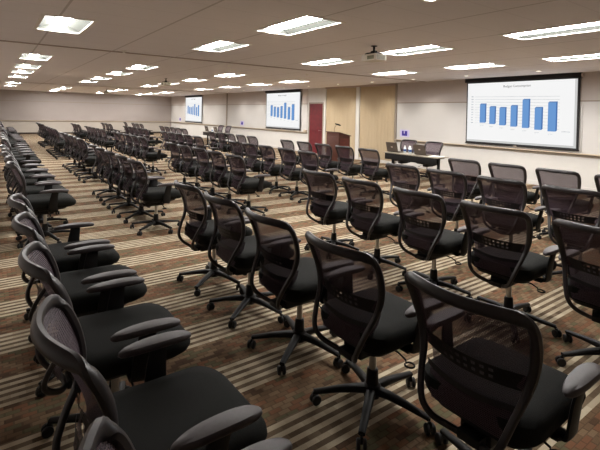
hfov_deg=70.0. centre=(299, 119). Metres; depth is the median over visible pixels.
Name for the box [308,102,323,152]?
door
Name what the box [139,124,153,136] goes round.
office chair
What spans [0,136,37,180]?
office chair
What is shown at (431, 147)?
office chair
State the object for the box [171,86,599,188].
wall
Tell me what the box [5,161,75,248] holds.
office chair
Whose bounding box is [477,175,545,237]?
office chair
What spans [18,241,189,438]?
office chair
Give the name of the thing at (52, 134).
office chair
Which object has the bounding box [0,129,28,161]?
office chair
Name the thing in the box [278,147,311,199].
office chair
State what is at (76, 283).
office chair
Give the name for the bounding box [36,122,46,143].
office chair
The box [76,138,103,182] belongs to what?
office chair
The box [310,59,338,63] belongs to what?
diffuser
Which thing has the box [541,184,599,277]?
office chair
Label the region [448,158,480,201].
office chair
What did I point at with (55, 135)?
office chair
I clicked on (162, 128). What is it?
office chair
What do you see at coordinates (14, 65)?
ceiling light
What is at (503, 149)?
trim
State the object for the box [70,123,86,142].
office chair
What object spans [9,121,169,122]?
trim
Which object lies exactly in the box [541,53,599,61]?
ceiling light
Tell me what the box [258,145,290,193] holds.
office chair
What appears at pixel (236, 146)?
office chair
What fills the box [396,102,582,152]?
whiteboard
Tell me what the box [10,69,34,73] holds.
ceiling light
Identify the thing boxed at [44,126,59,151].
office chair
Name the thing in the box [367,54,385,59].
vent
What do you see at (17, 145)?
office chair
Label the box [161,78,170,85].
ceiling projector
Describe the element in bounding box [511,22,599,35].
diffuser
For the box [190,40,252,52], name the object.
ceiling light
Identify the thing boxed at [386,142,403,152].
laptop
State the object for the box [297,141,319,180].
office chair
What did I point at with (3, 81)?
trim
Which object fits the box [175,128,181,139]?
office chair
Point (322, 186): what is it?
office chair
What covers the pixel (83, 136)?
office chair
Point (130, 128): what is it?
office chair
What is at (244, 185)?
office chair
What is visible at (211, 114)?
whiteboard
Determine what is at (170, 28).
ceiling
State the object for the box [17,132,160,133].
baseboard
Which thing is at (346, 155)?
office chair
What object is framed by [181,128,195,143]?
office chair
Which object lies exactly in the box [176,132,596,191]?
baseboard
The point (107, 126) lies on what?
office chair
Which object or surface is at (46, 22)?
ceiling light
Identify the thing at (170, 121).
trim
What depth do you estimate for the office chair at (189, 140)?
12.51 m
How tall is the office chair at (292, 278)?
1.009 m
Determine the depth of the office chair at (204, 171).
8.08 m
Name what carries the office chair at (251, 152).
on the floor
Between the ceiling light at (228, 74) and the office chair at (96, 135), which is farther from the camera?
the office chair at (96, 135)
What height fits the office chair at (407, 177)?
1.009 m
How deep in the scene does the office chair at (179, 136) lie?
13.11 m
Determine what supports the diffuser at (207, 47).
attached to the ceiling light at (219, 46)
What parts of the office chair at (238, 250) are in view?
backrest frame, leg, panel, panel, seat, leg, leg, leg, leg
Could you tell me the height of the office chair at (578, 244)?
1.009 m
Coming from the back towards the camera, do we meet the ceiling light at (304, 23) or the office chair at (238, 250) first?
the ceiling light at (304, 23)
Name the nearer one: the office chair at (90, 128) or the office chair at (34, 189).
the office chair at (34, 189)
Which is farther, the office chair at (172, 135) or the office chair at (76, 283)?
the office chair at (172, 135)
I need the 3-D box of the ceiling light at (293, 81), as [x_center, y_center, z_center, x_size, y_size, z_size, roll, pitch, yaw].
[-0.255,-1.370,15.072,0.614,0.093,1.224,1,1,-36]
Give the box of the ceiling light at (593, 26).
[499,20,599,40]
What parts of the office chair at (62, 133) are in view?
backrest frame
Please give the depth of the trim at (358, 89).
16.29 m
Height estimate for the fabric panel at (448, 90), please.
0.661 m
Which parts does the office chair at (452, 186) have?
panel, backrest frame, panel, seat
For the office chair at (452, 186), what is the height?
1.009 m
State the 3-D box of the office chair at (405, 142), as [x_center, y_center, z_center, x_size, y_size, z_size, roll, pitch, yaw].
[2.883,1.077,12.148,0.702,1.009,0.766,2,1,42]
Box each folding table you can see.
[202,131,224,144]
[384,152,448,186]
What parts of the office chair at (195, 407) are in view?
panel, backrest frame, panel, armrest, seat, armrest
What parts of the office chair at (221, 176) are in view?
backrest frame, panel, panel, seat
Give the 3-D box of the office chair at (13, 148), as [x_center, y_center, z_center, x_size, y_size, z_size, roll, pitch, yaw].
[-7.843,0.843,11.864,0.777,1.009,0.715,1,1,-26]
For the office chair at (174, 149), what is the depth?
9.22 m
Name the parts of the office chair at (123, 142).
backrest frame, panel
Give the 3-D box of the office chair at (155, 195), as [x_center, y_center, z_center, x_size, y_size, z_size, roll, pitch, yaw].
[-2.028,1.046,6.051,0.764,1.005,0.709,1,1,-36]
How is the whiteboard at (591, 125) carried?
attached to the wall at (587, 168)
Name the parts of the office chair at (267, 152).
backrest frame, panel, panel, seat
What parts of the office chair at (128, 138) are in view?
backrest frame, panel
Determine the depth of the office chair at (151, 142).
16.02 m
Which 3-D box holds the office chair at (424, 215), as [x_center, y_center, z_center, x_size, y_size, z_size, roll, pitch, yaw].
[1.278,1.144,4.092,0.761,1.005,0.712,1,1,-36]
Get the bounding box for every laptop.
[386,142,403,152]
[413,144,431,155]
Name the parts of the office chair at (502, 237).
leg, panel, panel, backrest frame, seat, leg, leg, lever, armrest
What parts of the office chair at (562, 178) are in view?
backrest frame, panel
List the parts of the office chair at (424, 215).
leg, panel, backrest frame, leg, panel, seat, leg, leg, armrest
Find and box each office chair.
[0,123,19,135]
[0,128,25,147]
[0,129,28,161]
[0,132,31,167]
[0,133,30,172]
[0,135,34,175]
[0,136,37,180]
[0,144,47,202]
[0,151,59,221]
[1,138,41,167]
[1,148,54,210]
[4,156,67,233]
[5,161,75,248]
[7,193,119,342]
[11,212,146,396]
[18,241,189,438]
[30,294,266,449]
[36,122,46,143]
[38,123,49,145]
[40,124,53,147]
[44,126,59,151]
[46,126,61,153]
[47,127,62,154]
[50,128,64,156]
[52,129,71,158]
[60,132,78,167]
[64,133,92,170]
[68,135,93,174]
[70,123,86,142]
[73,123,89,143]
[73,136,97,178]
[76,124,93,145]
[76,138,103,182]
[78,416,292,449]
[84,126,98,144]
[87,126,105,149]
[89,144,127,197]
[91,127,108,147]
[95,128,114,152]
[95,146,137,205]
[99,129,120,154]
[104,123,114,135]
[104,150,150,213]
[107,124,120,136]
[111,131,133,160]
[115,153,164,223]
[116,132,140,157]
[123,126,129,135]
[123,133,149,166]
[127,126,138,134]
[127,158,180,235]
[130,135,157,169]
[131,127,144,142]
[136,128,154,143]
[138,136,167,175]
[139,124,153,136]
[142,128,162,152]
[159,126,169,147]
[160,131,177,161]
[164,126,170,141]
[166,142,199,188]
[167,132,184,162]
[169,127,177,140]
[173,180,252,295]
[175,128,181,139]
[175,133,193,153]
[177,144,210,191]
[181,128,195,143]
[183,134,205,161]
[192,147,229,198]
[193,135,218,158]
[203,191,285,328]
[207,131,227,157]
[207,150,249,206]
[210,125,223,143]
[216,132,230,159]
[217,126,231,144]
[225,153,271,216]
[226,133,235,163]
[229,140,259,177]
[235,134,258,157]
[242,142,271,185]
[245,207,342,374]
[246,136,261,168]
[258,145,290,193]
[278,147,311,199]
[280,139,300,174]
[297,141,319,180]
[298,150,338,202]
[302,169,358,250]
[305,231,435,449]
[315,143,343,187]
[335,145,363,189]
[342,176,407,275]
[358,148,391,198]
[386,162,434,206]
[393,187,473,298]
[394,139,416,164]
[404,271,599,449]
[417,141,442,177]
[426,168,481,242]
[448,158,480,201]
[460,200,561,337]
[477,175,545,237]
[488,162,540,231]
[535,168,580,239]
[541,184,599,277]
[552,219,599,366]
[594,174,599,191]
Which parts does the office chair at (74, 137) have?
backrest frame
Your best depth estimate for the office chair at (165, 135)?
14.33 m
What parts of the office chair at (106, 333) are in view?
panel, backrest frame, panel, leg, armrest, leg, seat, armrest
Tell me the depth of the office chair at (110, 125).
20.69 m
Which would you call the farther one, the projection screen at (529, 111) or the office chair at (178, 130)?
the office chair at (178, 130)
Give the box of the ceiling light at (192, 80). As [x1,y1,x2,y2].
[179,79,204,81]
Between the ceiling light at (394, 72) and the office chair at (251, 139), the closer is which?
the ceiling light at (394, 72)
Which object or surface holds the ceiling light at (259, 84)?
attached to the ceiling
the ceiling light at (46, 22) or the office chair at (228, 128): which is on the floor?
the office chair at (228, 128)
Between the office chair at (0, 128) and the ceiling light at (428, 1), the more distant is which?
the office chair at (0, 128)
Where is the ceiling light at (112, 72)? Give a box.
[105,71,132,75]
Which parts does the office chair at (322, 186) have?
backrest frame, panel, panel, seat, leg, leg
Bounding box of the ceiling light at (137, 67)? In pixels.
[123,65,158,69]
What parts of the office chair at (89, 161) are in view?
backrest frame, panel, seat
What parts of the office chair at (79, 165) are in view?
backrest frame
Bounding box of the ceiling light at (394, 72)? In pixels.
[372,71,419,75]
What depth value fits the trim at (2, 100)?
29.30 m
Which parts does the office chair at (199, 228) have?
backrest frame, panel, leg, panel, leg, armrest, seat, leg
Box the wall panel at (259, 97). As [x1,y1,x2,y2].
[171,89,307,104]
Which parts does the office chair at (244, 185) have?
backrest frame, panel, panel, seat, leg, armrest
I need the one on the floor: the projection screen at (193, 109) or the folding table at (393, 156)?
the folding table at (393, 156)
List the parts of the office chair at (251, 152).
backrest frame, panel, panel, seat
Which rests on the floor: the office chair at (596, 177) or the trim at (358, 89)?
the office chair at (596, 177)
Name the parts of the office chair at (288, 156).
backrest frame, panel, panel, seat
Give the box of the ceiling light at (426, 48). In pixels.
[379,44,455,55]
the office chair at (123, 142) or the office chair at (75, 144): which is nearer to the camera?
the office chair at (75, 144)
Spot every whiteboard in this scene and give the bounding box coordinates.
[171,105,225,125]
[227,104,307,131]
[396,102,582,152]
[583,102,599,154]
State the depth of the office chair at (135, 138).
11.66 m
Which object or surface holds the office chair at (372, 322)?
on the floor
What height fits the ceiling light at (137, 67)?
0.093 m
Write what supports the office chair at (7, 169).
on the floor
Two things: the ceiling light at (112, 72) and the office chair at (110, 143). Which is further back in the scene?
the office chair at (110, 143)
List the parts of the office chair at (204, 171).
backrest frame, panel, panel, seat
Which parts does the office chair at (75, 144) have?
backrest frame, panel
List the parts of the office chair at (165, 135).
backrest frame, panel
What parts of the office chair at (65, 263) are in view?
panel, backrest frame, armrest, armrest, seat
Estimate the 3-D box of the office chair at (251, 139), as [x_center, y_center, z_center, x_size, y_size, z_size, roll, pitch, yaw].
[-1.209,0.979,12.740,0.753,1.009,0.688,1,1,-40]
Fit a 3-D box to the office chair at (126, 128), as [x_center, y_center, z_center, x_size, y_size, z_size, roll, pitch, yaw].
[-7.276,0.771,18.554,0.748,1.009,0.688,1,1,-37]
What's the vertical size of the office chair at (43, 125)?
1.009 m
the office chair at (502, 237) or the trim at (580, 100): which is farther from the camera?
the trim at (580, 100)
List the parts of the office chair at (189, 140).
backrest frame, panel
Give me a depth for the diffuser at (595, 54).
7.76 m
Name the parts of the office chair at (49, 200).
backrest frame, panel, armrest, seat, leg, armrest, leg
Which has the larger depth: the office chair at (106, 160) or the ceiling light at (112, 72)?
the ceiling light at (112, 72)
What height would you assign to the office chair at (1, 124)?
1.009 m
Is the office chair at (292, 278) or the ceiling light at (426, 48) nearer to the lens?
the office chair at (292, 278)
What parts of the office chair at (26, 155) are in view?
backrest frame, seat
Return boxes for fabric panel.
[325,87,355,154]
[359,85,394,160]
[397,71,599,102]
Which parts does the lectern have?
panel, panel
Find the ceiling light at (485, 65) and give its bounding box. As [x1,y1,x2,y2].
[441,63,507,69]
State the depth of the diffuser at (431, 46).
7.34 m
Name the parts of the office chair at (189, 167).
backrest frame, panel, seat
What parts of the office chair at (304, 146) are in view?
backrest frame, panel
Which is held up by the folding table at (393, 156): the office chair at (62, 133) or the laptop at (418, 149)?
the laptop at (418, 149)
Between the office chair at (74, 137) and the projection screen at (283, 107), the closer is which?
the office chair at (74, 137)
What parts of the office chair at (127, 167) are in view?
backrest frame, panel, panel, leg, leg, seat, leg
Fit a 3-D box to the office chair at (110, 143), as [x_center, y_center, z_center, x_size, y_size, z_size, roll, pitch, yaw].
[-6.692,0.826,15.176,0.748,1.009,0.688,1,1,-36]
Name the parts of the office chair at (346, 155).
backrest frame, panel, panel, seat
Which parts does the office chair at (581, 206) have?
leg, backrest frame, panel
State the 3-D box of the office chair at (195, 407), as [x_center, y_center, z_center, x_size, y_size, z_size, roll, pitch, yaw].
[-0.524,1.136,1.553,0.804,1.009,0.716,1,1,-37]
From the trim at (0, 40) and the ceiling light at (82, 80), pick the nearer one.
the trim at (0, 40)
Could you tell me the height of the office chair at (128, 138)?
1.009 m
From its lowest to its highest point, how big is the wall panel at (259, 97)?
0.661 m
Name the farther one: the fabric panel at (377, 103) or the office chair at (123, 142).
the fabric panel at (377, 103)
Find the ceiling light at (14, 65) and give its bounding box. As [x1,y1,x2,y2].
[13,63,41,68]
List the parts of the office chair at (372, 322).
leg, backrest frame, panel, panel, leg, leg, seat, leg, leg, lever, armrest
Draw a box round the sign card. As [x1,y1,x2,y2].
[400,129,408,136]
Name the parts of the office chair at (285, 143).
panel, backrest frame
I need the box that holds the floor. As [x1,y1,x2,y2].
[0,133,599,449]
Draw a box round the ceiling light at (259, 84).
[248,83,273,85]
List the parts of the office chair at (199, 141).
backrest frame, panel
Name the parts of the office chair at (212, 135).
backrest frame, panel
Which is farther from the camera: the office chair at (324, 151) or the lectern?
the lectern
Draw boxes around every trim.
[0,40,425,81]
[0,120,169,121]
[2,100,170,105]
[3,81,221,92]
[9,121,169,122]
[170,121,306,132]
[171,104,265,105]
[171,122,306,133]
[226,93,227,125]
[323,88,326,143]
[325,83,394,88]
[355,87,360,159]
[394,83,397,163]
[396,140,599,158]
[401,100,599,102]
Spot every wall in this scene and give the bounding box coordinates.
[0,89,170,130]
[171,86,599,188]
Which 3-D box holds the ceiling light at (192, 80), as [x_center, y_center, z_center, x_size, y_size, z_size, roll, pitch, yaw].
[-3.806,-1.452,15.344,0.614,0.093,1.224,1,1,-36]
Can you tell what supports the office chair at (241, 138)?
on the floor
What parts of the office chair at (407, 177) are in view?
panel, backrest frame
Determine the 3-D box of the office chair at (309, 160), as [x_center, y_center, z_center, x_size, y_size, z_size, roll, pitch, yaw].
[0.336,1.073,8.023,0.772,1.009,0.696,1,1,-27]
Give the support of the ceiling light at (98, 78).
attached to the ceiling
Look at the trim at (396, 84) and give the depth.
14.78 m
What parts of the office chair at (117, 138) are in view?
backrest frame, panel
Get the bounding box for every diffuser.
[29,54,38,58]
[52,17,72,29]
[202,41,230,49]
[268,16,320,31]
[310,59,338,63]
[387,45,437,52]
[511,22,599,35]
[549,54,599,58]
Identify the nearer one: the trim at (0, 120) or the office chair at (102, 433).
the office chair at (102, 433)
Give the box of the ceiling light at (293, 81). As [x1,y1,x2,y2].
[280,80,309,82]
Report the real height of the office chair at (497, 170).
1.009 m
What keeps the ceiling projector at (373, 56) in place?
hanging from the ceiling
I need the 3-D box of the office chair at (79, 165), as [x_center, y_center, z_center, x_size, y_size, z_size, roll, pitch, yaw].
[-6.054,0.884,11.779,0.705,1.009,0.766,2,1,43]
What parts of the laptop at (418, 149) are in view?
lid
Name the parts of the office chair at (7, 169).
backrest frame, seat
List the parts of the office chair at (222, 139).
backrest frame, panel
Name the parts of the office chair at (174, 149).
backrest frame, panel, seat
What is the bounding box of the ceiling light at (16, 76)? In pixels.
[7,75,28,77]
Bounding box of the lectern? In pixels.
[325,123,349,161]
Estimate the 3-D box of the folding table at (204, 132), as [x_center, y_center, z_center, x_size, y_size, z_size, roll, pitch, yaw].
[-4.061,0.955,20.163,0.536,0.742,1.640,1,1,-36]
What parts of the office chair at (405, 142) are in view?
panel, backrest frame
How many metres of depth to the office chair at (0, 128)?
14.03 m
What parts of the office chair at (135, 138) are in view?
backrest frame, panel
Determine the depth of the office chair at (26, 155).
9.25 m
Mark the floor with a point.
(158, 256)
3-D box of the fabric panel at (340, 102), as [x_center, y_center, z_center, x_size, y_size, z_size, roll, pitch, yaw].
[1.610,0.067,17.143,0.040,2.636,1.790,1,1,-36]
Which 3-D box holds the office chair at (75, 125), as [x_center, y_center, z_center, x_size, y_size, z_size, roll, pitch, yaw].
[-10.130,0.690,19.909,0.748,1.009,0.688,1,1,-36]
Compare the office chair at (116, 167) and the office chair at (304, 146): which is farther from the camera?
the office chair at (304, 146)
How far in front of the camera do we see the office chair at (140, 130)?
16.57 m
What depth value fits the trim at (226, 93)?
25.35 m
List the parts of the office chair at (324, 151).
backrest frame, panel, panel, seat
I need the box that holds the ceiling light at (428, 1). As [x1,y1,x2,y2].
[420,0,439,2]
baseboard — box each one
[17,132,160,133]
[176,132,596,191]
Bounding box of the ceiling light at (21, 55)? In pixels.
[17,53,53,60]
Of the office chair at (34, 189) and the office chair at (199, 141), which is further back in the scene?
the office chair at (199, 141)
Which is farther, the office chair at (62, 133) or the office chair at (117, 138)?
the office chair at (117, 138)
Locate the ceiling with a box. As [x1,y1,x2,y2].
[0,0,599,96]
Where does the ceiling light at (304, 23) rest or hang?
attached to the ceiling
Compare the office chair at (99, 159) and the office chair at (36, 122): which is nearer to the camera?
the office chair at (99, 159)
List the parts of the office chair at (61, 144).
backrest frame, seat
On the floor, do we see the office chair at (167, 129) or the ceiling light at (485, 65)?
the office chair at (167, 129)
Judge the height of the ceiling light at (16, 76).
0.093 m
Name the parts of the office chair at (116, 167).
backrest frame, panel, leg, leg, seat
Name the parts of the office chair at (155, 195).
backrest frame, panel, panel, leg, leg, armrest, seat, leg, armrest, leg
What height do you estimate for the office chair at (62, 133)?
1.005 m
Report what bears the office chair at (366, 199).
on the floor
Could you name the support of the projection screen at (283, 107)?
attached to the wall at (587, 168)
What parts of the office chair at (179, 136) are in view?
backrest frame, panel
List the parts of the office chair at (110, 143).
backrest frame, seat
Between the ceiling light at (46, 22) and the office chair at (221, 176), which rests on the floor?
the office chair at (221, 176)
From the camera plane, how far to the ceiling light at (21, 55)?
9.80 m
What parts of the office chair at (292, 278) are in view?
leg, backrest frame, panel, panel, leg, leg, seat, leg, leg, armrest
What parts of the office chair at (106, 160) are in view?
backrest frame, panel, leg, seat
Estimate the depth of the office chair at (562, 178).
5.78 m
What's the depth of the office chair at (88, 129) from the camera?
17.25 m
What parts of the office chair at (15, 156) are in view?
seat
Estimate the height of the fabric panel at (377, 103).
2.636 m
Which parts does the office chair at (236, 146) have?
backrest frame, panel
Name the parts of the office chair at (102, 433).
backrest frame, panel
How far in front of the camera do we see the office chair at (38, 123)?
18.99 m
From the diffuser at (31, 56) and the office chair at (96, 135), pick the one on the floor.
the office chair at (96, 135)
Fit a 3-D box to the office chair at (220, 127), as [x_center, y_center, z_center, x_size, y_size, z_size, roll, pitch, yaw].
[-4.309,0.791,22.137,0.748,1.009,0.688,1,1,-36]
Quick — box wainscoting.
[0,121,169,131]
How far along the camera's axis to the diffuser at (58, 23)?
5.86 m
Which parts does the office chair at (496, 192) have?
panel, backrest frame, seat, armrest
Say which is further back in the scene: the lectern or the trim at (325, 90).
the trim at (325, 90)
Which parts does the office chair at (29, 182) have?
backrest frame, seat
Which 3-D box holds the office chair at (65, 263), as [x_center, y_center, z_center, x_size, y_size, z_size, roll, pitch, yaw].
[-1.842,1.084,3.385,0.811,1.009,0.720,1,1,-36]
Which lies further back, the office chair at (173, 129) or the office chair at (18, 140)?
the office chair at (173, 129)
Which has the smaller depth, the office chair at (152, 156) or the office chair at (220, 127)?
the office chair at (152, 156)
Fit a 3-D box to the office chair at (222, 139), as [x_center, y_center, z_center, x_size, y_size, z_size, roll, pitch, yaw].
[-2.462,0.928,14.527,0.768,1.009,0.706,1,1,-23]
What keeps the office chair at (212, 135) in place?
on the floor
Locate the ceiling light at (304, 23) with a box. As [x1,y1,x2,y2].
[253,15,345,35]
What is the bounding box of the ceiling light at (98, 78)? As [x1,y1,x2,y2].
[88,77,111,79]
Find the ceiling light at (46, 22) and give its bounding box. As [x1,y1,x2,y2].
[33,14,97,34]
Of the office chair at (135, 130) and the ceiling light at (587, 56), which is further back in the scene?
the office chair at (135, 130)
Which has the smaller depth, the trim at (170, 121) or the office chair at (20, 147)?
the office chair at (20, 147)
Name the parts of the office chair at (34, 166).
backrest frame, seat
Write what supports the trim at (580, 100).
attached to the wall at (587, 168)
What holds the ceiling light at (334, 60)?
attached to the ceiling
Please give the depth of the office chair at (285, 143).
11.04 m
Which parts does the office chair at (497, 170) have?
backrest frame, panel, armrest, seat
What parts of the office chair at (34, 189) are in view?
backrest frame, seat, leg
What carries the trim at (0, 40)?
attached to the ceiling
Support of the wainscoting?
attached to the wall at (92, 108)
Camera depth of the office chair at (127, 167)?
6.44 m
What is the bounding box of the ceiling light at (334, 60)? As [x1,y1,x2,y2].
[299,58,355,65]
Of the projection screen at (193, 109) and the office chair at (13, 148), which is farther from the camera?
the projection screen at (193, 109)
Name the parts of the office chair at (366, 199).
backrest frame, panel, panel, seat, leg, leg, armrest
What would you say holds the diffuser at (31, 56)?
attached to the ceiling light at (21, 55)
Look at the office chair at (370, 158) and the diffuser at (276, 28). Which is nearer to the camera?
the diffuser at (276, 28)
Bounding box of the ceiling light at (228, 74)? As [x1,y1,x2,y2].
[214,73,243,76]
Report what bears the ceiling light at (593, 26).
attached to the ceiling
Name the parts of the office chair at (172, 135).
backrest frame, panel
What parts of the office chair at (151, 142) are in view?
seat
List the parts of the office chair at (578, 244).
backrest frame, panel, leg, seat, leg, panel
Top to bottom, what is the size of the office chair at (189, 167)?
1.005 m
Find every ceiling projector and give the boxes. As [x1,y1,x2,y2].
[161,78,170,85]
[362,45,385,62]
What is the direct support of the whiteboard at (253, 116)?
attached to the wall at (587, 168)
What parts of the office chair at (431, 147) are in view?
panel, backrest frame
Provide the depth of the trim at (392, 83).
16.10 m
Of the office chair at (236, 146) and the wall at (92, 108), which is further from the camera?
the wall at (92, 108)
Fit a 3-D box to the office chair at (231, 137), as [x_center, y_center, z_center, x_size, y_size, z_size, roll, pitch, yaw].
[-2.031,0.945,13.931,0.775,1.009,0.688,1,1,-36]
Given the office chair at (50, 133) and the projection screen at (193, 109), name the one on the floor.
the office chair at (50, 133)
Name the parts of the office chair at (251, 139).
backrest frame, panel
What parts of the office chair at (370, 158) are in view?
backrest frame, panel, panel, seat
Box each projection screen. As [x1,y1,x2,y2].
[185,95,202,122]
[265,89,302,130]
[465,72,583,150]
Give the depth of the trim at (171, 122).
22.82 m
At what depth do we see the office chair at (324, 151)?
9.89 m
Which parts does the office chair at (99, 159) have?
backrest frame, panel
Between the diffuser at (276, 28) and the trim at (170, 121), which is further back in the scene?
the trim at (170, 121)
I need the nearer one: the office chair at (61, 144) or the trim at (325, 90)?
the office chair at (61, 144)
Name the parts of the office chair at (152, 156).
backrest frame, panel, seat, armrest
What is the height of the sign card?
0.240 m
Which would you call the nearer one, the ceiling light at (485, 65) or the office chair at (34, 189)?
the office chair at (34, 189)
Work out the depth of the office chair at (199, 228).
4.03 m
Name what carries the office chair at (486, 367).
on the floor
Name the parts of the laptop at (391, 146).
lid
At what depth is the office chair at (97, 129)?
15.54 m
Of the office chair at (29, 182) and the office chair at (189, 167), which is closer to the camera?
the office chair at (29, 182)
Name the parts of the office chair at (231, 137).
backrest frame, panel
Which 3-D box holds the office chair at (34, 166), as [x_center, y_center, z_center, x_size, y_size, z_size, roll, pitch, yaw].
[-4.547,0.975,7.204,0.791,1.009,0.689,1,1,-32]
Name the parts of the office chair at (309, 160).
backrest frame, panel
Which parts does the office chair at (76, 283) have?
backrest frame, panel, panel, leg, armrest, seat, armrest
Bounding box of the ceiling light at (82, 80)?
[78,80,98,82]
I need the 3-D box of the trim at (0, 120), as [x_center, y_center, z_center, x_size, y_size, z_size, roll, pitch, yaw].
[-15.258,0.086,29.389,12.862,0.030,0.080,1,1,-36]
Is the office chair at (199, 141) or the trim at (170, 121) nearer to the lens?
the office chair at (199, 141)
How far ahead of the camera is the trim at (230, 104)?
23.77 m

